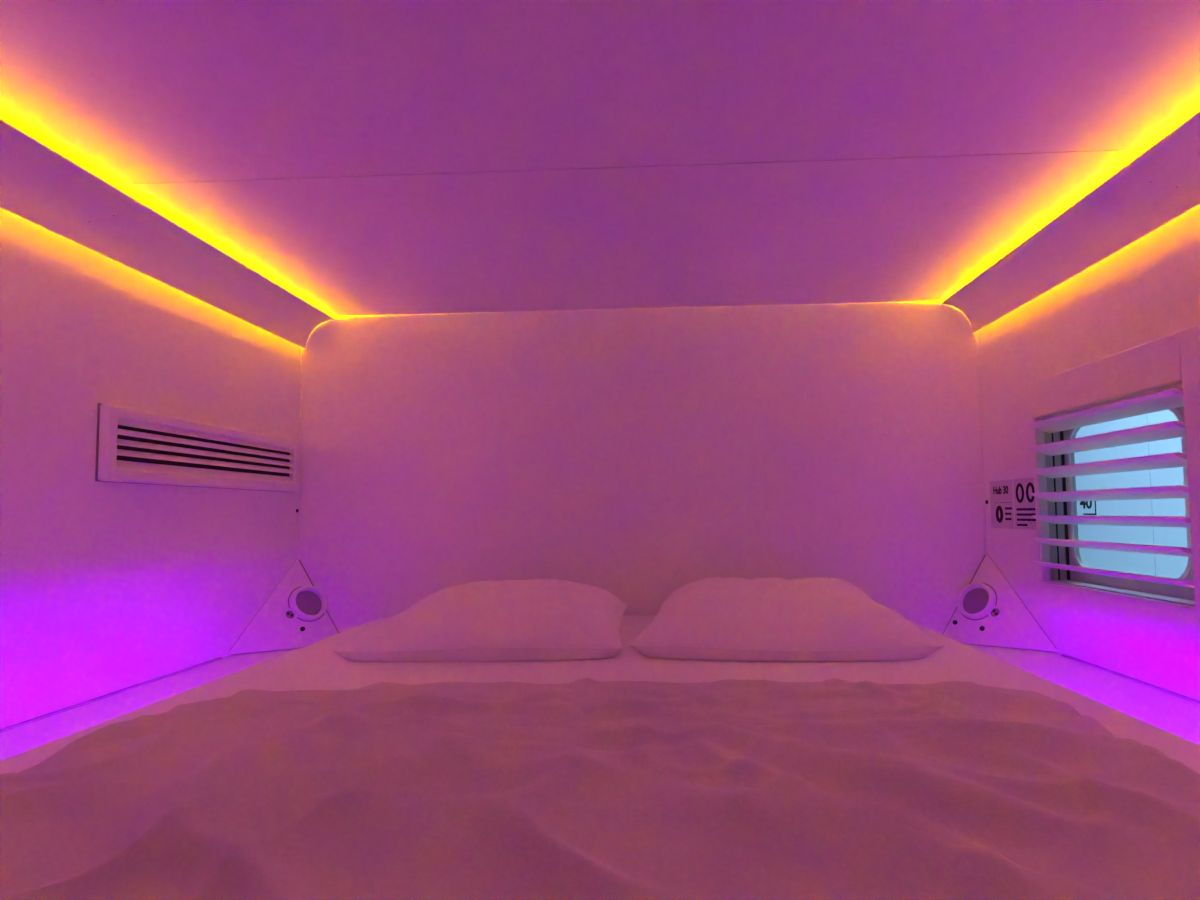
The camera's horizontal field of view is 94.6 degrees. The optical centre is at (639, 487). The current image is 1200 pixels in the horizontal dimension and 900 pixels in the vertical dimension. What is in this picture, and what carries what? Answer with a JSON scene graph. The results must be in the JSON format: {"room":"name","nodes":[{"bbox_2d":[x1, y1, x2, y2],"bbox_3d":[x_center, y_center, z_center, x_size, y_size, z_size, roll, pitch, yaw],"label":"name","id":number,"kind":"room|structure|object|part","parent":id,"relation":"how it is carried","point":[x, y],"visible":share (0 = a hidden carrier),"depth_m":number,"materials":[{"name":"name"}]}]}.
{"room":"capsule hotel pod","nodes":[
{"label":"capsule hotel pod","id":0,"kind":"room"},
{"bbox_2d":[0,208,300,728],"bbox_3d":[-1.091,0.004,0.564,0.030,1.170,2.250,-1,-3,2],"label":"wall","id":1,"kind":"structure","parent":0,"point":[106,587],"depth_m":1.11,"materials":[{"name":"white laminate"}]},
{"bbox_2d":[0,118,334,348],"bbox_3d":[-1.031,-0.530,0.590,0.104,0.101,2.238,-1,-3,2],"label":"cove","id":2,"kind":"object","parent":1,"relation":"attached to","point":[39,185],"visible":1,"depth_m":1.11,"materials":[{"name":"white plastic"}]},
{"bbox_2d":[95,403,299,491],"bbox_3d":[-1.040,-0.076,1.372,0.020,0.154,0.587,-1,-3,2],"label":"air vent","id":3,"kind":"object","parent":1,"relation":"in","point":[135,446],"visible":1,"depth_m":1.27,"materials":[{"name":"white plastic"}]},
{"bbox_2d":[0,0,1199,315],"bbox_3d":[-0.061,-0.609,0.571,2.106,0.030,2.280,-1,-3,2],"label":"ceiling","id":4,"kind":"structure","parent":0,"point":[359,157],"depth_m":0.89,"materials":[{"name":"white paint"}]},
{"bbox_2d":[300,301,984,633],"bbox_3d":[-0.014,0.041,1.666,2.106,1.170,0.030,-1,-3,2],"label":"wall","id":5,"kind":"structure","parent":0,"point":[640,456],"depth_m":1.66,"materials":[{"name":"white laminate"}]},
{"bbox_2d":[298,347,302,558],"bbox_3d":[-1.036,-0.046,1.689,0.004,0.968,0.004,-1,-3,2],"label":"trim","id":6,"kind":"structure","parent":5,"relation":"attached to","point":[301,347],"depth_m":1.69,"materials":[{"name":"white plastic"}]},
{"bbox_2d":[976,331,986,554],"bbox_3d":[1.004,-0.075,1.619,0.004,0.968,0.004,-1,-3,2],"label":"trim","id":7,"kind":"structure","parent":5,"relation":"attached to","point":[977,331],"depth_m":1.62,"materials":[{"name":"white plastic"}]},
{"bbox_2d":[978,204,1199,700],"bbox_3d":[0.998,-0.025,0.492,0.060,1.170,2.250,-1,-3,2],"label":"wall","id":8,"kind":"structure","parent":0,"point":[1147,290],"depth_m":1.24,"materials":[{"name":"white laminate"}]},
{"bbox_2d":[990,479,1013,528],"bbox_3d":[1.004,0.046,1.533,0.001,0.133,0.100,-1,-3,2],"label":"notice","id":9,"kind":"object","parent":8,"relation":"attached to","point":[1001,493],"visible":1,"depth_m":1.53,"materials":[{"name":"white paper"}]},
{"bbox_2d":[1013,477,1035,529],"bbox_3d":[1.001,0.041,1.427,0.001,0.133,0.100,-1,-3,2],"label":"notice","id":10,"kind":"object","parent":8,"relation":"attached to","point":[1024,502],"visible":0.92,"depth_m":1.44,"materials":[{"name":"white paper"}]},
{"bbox_2d":[940,111,1199,332],"bbox_3d":[0.909,-0.558,0.523,0.104,0.101,2.238,-1,-3,2],"label":"cove molding","id":11,"kind":"structure","parent":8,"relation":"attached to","point":[1162,183],"depth_m":1.13,"materials":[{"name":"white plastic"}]},
{"bbox_2d":[1044,387,1195,606],"bbox_3d":[1.023,0.023,1.165,0.060,0.395,0.400,-1,-3,2],"label":"window","id":12,"kind":"structure","parent":8,"relation":"in","point":[1183,595],"depth_m":1.32,"materials":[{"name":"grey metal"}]},
{"bbox_2d":[1028,324,1199,657],"bbox_3d":[0.979,0.014,1.123,0.062,0.579,0.503,-1,-3,2],"label":"window shutter","id":13,"kind":"object","parent":12,"relation":"attached to","point":[1172,359],"visible":1,"depth_m":1.10,"materials":[{"name":"white paint"}]},
{"bbox_3d":[0.977,-0.225,1.176,0.024,0.089,0.397,-1,-3,2],"label":"rail","id":14,"kind":"part","parent":13,"relation":"part of","materials":[{"name":"white paint"}]},
{"bbox_3d":[0.983,0.261,1.154,0.024,0.084,0.397,-1,-3,2],"label":"rail","id":15,"kind":"part","parent":13,"relation":"part of","materials":[{"name":"white paint"}]},
{"bbox_3d":[-0.046,0.590,0.516,2.106,0.030,2.280,-1,-3,2],"label":"floor","id":16,"kind":"structure","parent":0,"visible":0},
{"bbox_2d":[0,648,298,760],"bbox_3d":[-0.925,0.476,0.541,0.288,0.221,2.239,-1,-3,2],"label":"ledge","id":17,"kind":"object","parent":16,"relation":"on","point":[16,739],"visible":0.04,"depth_m":1.07,"materials":[{"name":"white plastic"}]},
{"bbox_2d":[227,558,338,654],"bbox_3d":[-0.967,0.330,1.538,0.152,0.266,0.282,-1,-3,2],"label":"panel","id":18,"kind":"object","parent":17,"relation":"on","point":[295,614],"visible":0.99,"depth_m":1.57,"materials":[{"name":"white plastic"}]},
{"bbox_2d":[282,608,296,621],"bbox_3d":[-0.991,0.360,1.568,0.022,0.038,0.042,-2,-3,25],"label":"socket","id":19,"kind":"object","parent":18,"relation":"attached to","point":[288,614],"depth_m":1.56,"materials":[{"name":"black plastic"}]},
{"bbox_2d":[296,591,321,614],"bbox_3d":[-0.975,0.341,1.627,0.039,0.073,0.081,-2,-3,25],"label":"speaker grille","id":20,"kind":"object","parent":18,"relation":"attached to","point":[307,602],"depth_m":1.63,"materials":[{"name":"grey plastic"}]},
{"bbox_2d":[0,615,1199,773],"bbox_3d":[-0.050,0.452,0.614,1.528,0.255,2.024,-1,-3,2],"label":"mattress","id":21,"kind":"object","parent":16,"relation":"on","point":[314,666],"visible":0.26,"depth_m":1.01,"materials":[{"name":"white fabric"}]},
{"bbox_2d":[332,579,626,661],"bbox_3d":[-0.320,0.300,1.357,0.597,0.121,0.510,-1,-3,2],"label":"pillow","id":22,"kind":"object","parent":21,"relation":"on","point":[531,619],"visible":1,"depth_m":1.15,"materials":[{"name":"white fabric"}]},
{"bbox_2d":[0,678,1199,899],"bbox_3d":[-0.042,0.267,0.278,1.285,0.082,1.297,-1,-3,2],"label":"duvet","id":23,"kind":"object","parent":21,"relation":"on","point":[584,788],"visible":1,"depth_m":0.47,"materials":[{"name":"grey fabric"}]},
{"bbox_2d":[629,577,943,661],"bbox_3d":[0.312,0.289,1.332,0.649,0.124,0.512,-1,-3,2],"label":"pillow","id":24,"kind":"object","parent":21,"relation":"on","point":[716,618],"visible":1,"depth_m":1.12,"materials":[{"name":"white fabric"}]},
{"bbox_2d":[962,643,1199,744],"bbox_3d":[0.825,0.445,0.481,0.298,0.234,2.239,-1,-3,2],"label":"ledge","id":25,"kind":"object","parent":16,"relation":"on","point":[1177,714],"visible":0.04,"depth_m":1.10,"materials":[{"name":"white plastic"}]},
{"bbox_2d":[942,554,1057,651],"bbox_3d":[0.936,0.305,1.467,0.151,0.260,0.282,-1,-3,2],"label":"panel","id":26,"kind":"object","parent":25,"relation":"on","point":[988,611],"visible":0.99,"depth_m":1.50,"materials":[{"name":"white plastic"}]},
{"bbox_2d":[963,588,988,612],"bbox_3d":[0.950,0.319,1.554,0.040,0.073,0.081,0,-3,-24],"label":"speaker grille","id":27,"kind":"object","parent":26,"relation":"attached to","point":[975,600],"depth_m":1.55,"materials":[{"name":"grey plastic"}]},
{"bbox_2d":[988,605,1002,619],"bbox_3d":[0.963,0.338,1.494,0.022,0.038,0.042,0,-3,-20],"label":"socket","id":28,"kind":"object","parent":26,"relation":"attached to","point":[995,612],"depth_m":1.49,"materials":[{"name":"black plastic"}]},
{"label":"outside","id":29,"kind":"structure","parent":0,"visible":0},
{"bbox_2d":[1074,410,1187,578],"bbox_3d":[2.035,-0.507,2.055,0.040,2.250,3.000,-1,-3,2],"label":"wall","id":30,"kind":"structure","parent":29,"point":[1169,566],"depth_m":2.27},
{"bbox_2d":[1080,501,1095,514],"bbox_3d":[2.039,0.081,2.512,0.001,0.084,0.094,-1,-3,2],"label":"number sign","id":31,"kind":"object","parent":30,"relation":"attached to","point":[1083,503],"visible":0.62,"depth_m":2.51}
]}

